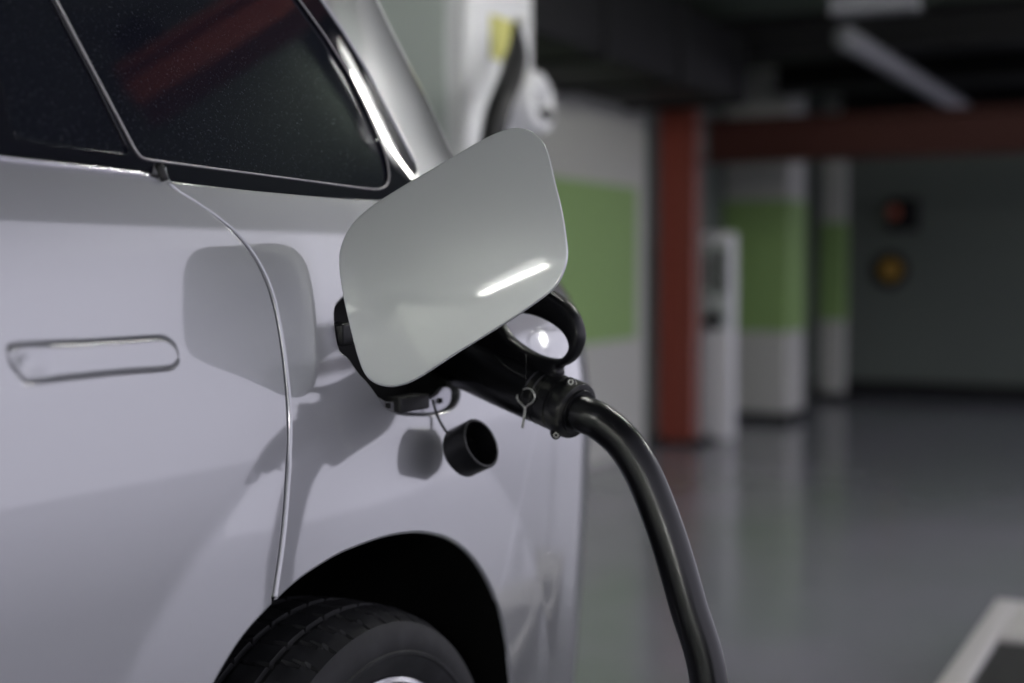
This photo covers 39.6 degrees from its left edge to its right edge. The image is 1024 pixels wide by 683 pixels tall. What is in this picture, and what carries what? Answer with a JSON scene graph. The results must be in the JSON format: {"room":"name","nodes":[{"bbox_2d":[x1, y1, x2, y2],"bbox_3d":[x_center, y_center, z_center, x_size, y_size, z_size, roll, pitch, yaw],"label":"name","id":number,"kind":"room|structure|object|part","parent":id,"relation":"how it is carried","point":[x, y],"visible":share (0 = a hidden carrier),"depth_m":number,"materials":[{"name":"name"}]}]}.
{"room":"parking garage","nodes":[
{"label":"parking garage","id":0,"kind":"room"},
{"bbox_2d":[539,87,645,466],"bbox_3d":[-2.194,-0.300,2.578,0.250,2.420,12.650,1,3,27],"label":"wall","id":1,"kind":"structure","parent":0,"point":[588,139],"depth_m":7.71,"materials":[{"name":"grey paint"}]},
{"bbox_2d":[555,177,636,343],"bbox_3d":[-2.112,-0.161,2.460,0.008,0.845,12.500,1,3,27],"label":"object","id":2,"kind":"structure","parent":1,"relation":"attached to","point":[599,278],"depth_m":7.58,"materials":[{"name":"green paint"}]},
{"bbox_2d":[532,0,747,111],"bbox_3d":[0.279,-1.398,6.405,0.665,0.410,3.200,1,3,27],"label":"ventilation duct","id":3,"kind":"object","parent":1,"relation":"attached to","point":[635,55],"visible":0.66,"depth_m":6.58,"materials":[{"name":"black metal"}]},
{"bbox_2d":[644,102,814,440],"bbox_3d":[1.544,-0.680,10.148,0.100,2.420,4.250,1,3,27],"label":"wall","id":4,"kind":"structure","parent":0,"point":[712,177],"depth_m":9.43,"materials":[{"name":"grey paint"}]},
{"bbox_2d":[498,393,1023,682],"bbox_3d":[9.970,0.807,5.660,19.250,0.100,29.000,1,3,27],"label":"floor","id":5,"kind":"structure","parent":0,"point":[859,538],"depth_m":5.41,"materials":[{"name":"grey concrete"}]},
{"bbox_2d":[0,0,589,682],"bbox_3d":[-0.857,0.102,1.530,1.621,1.698,3.056,1,3,27],"label":"car","id":6,"kind":"object","parent":5,"relation":"on","point":[242,242],"depth_m":1.53,"materials":[{"name":"grey paint"}]},
{"bbox_3d":[-0.427,-0.158,1.252,0.006,0.012,0.338,1,3,27],"label":"belt moulding","id":7,"kind":"part","parent":6,"relation":"part of","materials":[{"name":"silver metal"}]},
{"bbox_3d":[-0.375,0.017,1.273,0.022,0.037,0.213,1,3,27],"label":"door handle","id":8,"kind":"part","parent":6,"relation":"part of","materials":[{"name":"grey paint"}]},
{"bbox_3d":[-0.469,0.283,1.125,0.099,0.888,0.918,1,3,27],"label":"door","id":9,"kind":"part","parent":6,"relation":"part of","materials":[{"name":"grey paint"}]},
{"bbox_3d":[-0.206,-0.009,1.638,0.054,0.026,0.042,1,3,27],"label":"hinge arm","id":10,"kind":"part","parent":6,"relation":"part of","materials":[{"name":"black plastic"}]},
{"bbox_3d":[-0.238,-0.128,2.370,0.731,0.906,1.799,-1,3,-15],"label":"quarter panel","id":11,"kind":"part","parent":6,"relation":"part of","materials":[{"name":"grey paint"}]},
{"bbox_3d":[-0.122,0.074,1.754,0.009,0.036,0.188,1,3,27],"label":"flange plate","id":12,"kind":"part","parent":6,"relation":"part of","materials":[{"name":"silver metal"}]},
{"bbox_3d":[-0.086,0.097,1.780,0.030,0.050,0.008,-1,3,-16],"label":"cord","id":13,"kind":"part","parent":6,"relation":"part of","materials":[{"name":"black rubber"}]},
{"bbox_3d":[-0.056,0.120,1.780,0.070,0.097,0.065,2,4,35],"label":"port cap","id":14,"kind":"part","parent":6,"relation":"part of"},
{"bbox_2d":[443,419,497,476],"bbox_3d":[-0.053,0.133,1.778,0.064,0.073,0.069,1,3,27],"label":"cap","id":15,"kind":"object","parent":6,"relation":"on","point":[470,448],"depth_m":1.77,"materials":[{"name":"black plastic"}]},
{"bbox_2d":[430,290,728,682],"bbox_3d":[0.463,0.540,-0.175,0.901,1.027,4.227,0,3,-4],"label":"plug","id":16,"kind":"object","parent":6,"relation":"in","point":[494,369],"visible":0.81,"depth_m":1.67,"materials":[{"name":"black plastic"}]},
{"bbox_2d":[516,376,535,427],"bbox_3d":[0.015,0.060,1.709,0.017,0.088,0.039,-1,3,-17],"label":"pin","id":17,"kind":"object","parent":16,"relation":"hanging from","point":[525,388],"visible":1,"depth_m":1.71,"materials":[{"name":"silver metal"}]},
{"bbox_3d":[0.009,-0.009,1.754,0.204,0.125,0.020,3,4,42],"label":"loop handle","id":18,"kind":"part","parent":16,"relation":"part of","materials":[{"name":"black plastic"}]},
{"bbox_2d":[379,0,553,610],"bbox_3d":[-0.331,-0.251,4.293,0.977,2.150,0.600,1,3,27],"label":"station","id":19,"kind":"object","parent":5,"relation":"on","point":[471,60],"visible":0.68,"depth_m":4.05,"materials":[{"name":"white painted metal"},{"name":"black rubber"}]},
{"bbox_3d":[-0.498,-0.292,4.223,0.700,1.880,0.014,1,3,27],"label":"door","id":20,"kind":"part","parent":19,"relation":"part of","materials":[{"name":"grey metal"}]},
{"bbox_2d":[650,109,717,446],"bbox_3d":[1.040,-0.589,8.528,0.320,2.400,0.300,1,3,27],"label":"steel post","id":21,"kind":"object","parent":5,"relation":"on","point":[679,156],"visible":0.92,"depth_m":8.47,"materials":[{"name":"red metal"}]},
{"bbox_3d":[1.040,0.600,8.588,0.320,0.020,0.300,1,3,27],"label":"plate","id":22,"kind":"part","parent":21,"relation":"part of","materials":[{"name":"black metal"}]},
{"bbox_2d":[703,104,1023,164],"bbox_3d":[4.192,-1.103,6.911,6.780,0.250,0.200,1,3,27],"label":"steel beam","id":23,"kind":"structure","parent":21,"relation":"attached to","point":[991,129],"depth_m":7.98,"materials":[{"name":"red metal"}]},
{"bbox_2d":[700,232,736,439],"bbox_3d":[1.250,-0.032,8.706,0.200,1.270,0.224,1,3,27],"label":"station","id":24,"kind":"object","parent":5,"relation":"on","point":[719,249],"visible":1,"depth_m":8.69,"materials":[{"name":"white metal"}]},
{"bbox_3d":[1.245,-0.346,8.681,0.170,0.540,0.015,1,3,27],"label":"panel","id":25,"kind":"part","parent":24,"relation":"part of","materials":[{"name":"grey plastic"}]},
{"bbox_2d":[938,599,1023,682],"bbox_3d":[1.444,0.804,3.067,0.930,0.165,1.180,1,3,27],"label":"parking line","id":26,"kind":"object","parent":5,"relation":"on","point":[994,652],"visible":1,"depth_m":3.30,"materials":[{"name":"white paint"}]},
{"bbox_2d":[724,67,808,422],"bbox_3d":[1.776,-0.669,9.975,0.510,2.415,0.510,1,3,27],"label":"wall column","id":27,"kind":"structure","parent":0,"point":[765,204],"depth_m":9.78,"materials":[{"name":"grey paint"}]},
{"bbox_2d":[686,0,956,105],"bbox_3d":[0.685,-1.676,4.055,4.000,0.180,18.000,1,3,27],"label":"ceiling","id":28,"kind":"structure","parent":0,"point":[713,10],"depth_m":7.51,"materials":[{"name":"grey concrete"}]},
{"bbox_2d":[715,0,1023,66],"bbox_3d":[4.159,-1.597,6.510,6.700,0.215,0.340,1,3,27],"label":"joist","id":29,"kind":"object","parent":28,"relation":"attached to","point":[958,26],"visible":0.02,"depth_m":7.55,"materials":[{"name":"black metal"}]},
{"bbox_2d":[830,0,920,18],"bbox_3d":[1.470,-1.496,5.753,0.340,0.330,0.120,1,3,27],"label":"cable tray","id":30,"kind":"object","parent":28,"relation":"hanging from","point":[838,9],"visible":1,"depth_m":5.73,"materials":[{"name":"grey metal"}]},
{"bbox_2d":[769,48,1023,96],"bbox_3d":[4.677,-1.628,7.537,6.700,0.255,0.340,1,3,27],"label":"joist","id":31,"kind":"object","parent":28,"relation":"attached to","point":[993,67],"visible":0.53,"depth_m":8.65,"materials":[{"name":"black"}]},
{"bbox_2d":[833,16,970,107],"bbox_3d":[2.289,-1.605,8.078,0.110,0.345,3.294,1,3,27],"label":"ceiling pipe","id":32,"kind":"object","parent":28,"relation":"hanging from","point":[847,39],"visible":0.84,"depth_m":7.40,"materials":[{"name":"grey metal"}]},
{"bbox_2d":[842,83,1023,112],"bbox_3d":[5.442,-1.694,9.053,6.700,0.275,0.340,1,3,27],"label":"joist","id":33,"kind":"object","parent":28,"relation":"attached to","point":[1004,94],"visible":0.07,"depth_m":10.30,"materials":[{"name":"black"}]},
{"bbox_2d":[815,96,849,400],"bbox_3d":[2.581,-0.741,11.398,0.244,2.415,0.180,1,3,27],"label":"wall column","id":34,"kind":"structure","parent":0,"point":[833,224],"depth_m":11.36,"materials":[{"name":"grey paint"}]},
{"bbox_2d":[812,105,1023,385],"bbox_3d":[3.461,-0.757,11.671,2.150,2.420,0.200,1,3,27],"label":"wall","id":35,"kind":"structure","parent":0,"point":[957,314],"depth_m":11.57,"materials":[{"name":"grey paint"}]},
{"bbox_2d":[871,252,907,287],"bbox_3d":[3.114,-0.590,11.726,0.300,0.300,0.030,1,3,27],"label":"wall sign","id":36,"kind":"object","parent":35,"relation":"attached to","point":[889,269],"visible":1,"depth_m":11.71,"materials":[{"name":"yellow metal"}]},
{"bbox_2d":[888,198,919,230],"bbox_3d":[3.190,-1.034,11.598,0.240,0.260,0.150,1,3,27],"label":"alarm box","id":37,"kind":"object","parent":35,"relation":"attached to","point":[903,214],"visible":1,"depth_m":11.57,"materials":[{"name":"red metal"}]},
{"bbox_2d":[888,206,899,217],"bbox_3d":[3.105,-1.054,11.583,0.099,0.099,0.050,1,3,27],"label":"lamp","id":38,"kind":"object","parent":37,"relation":"attached to","point":[893,211],"depth_m":11.57,"materials":[{"name":"red"}]},
{"bbox_2d":[810,379,1023,400],"bbox_3d":[3.452,0.398,11.599,2.050,0.120,0.040,1,3,27],"label":"baseboard","id":39,"kind":"structure","parent":35,"relation":"attached to","point":[855,387],"depth_m":11.59,"materials":[{"name":"black metal"}]}
]}

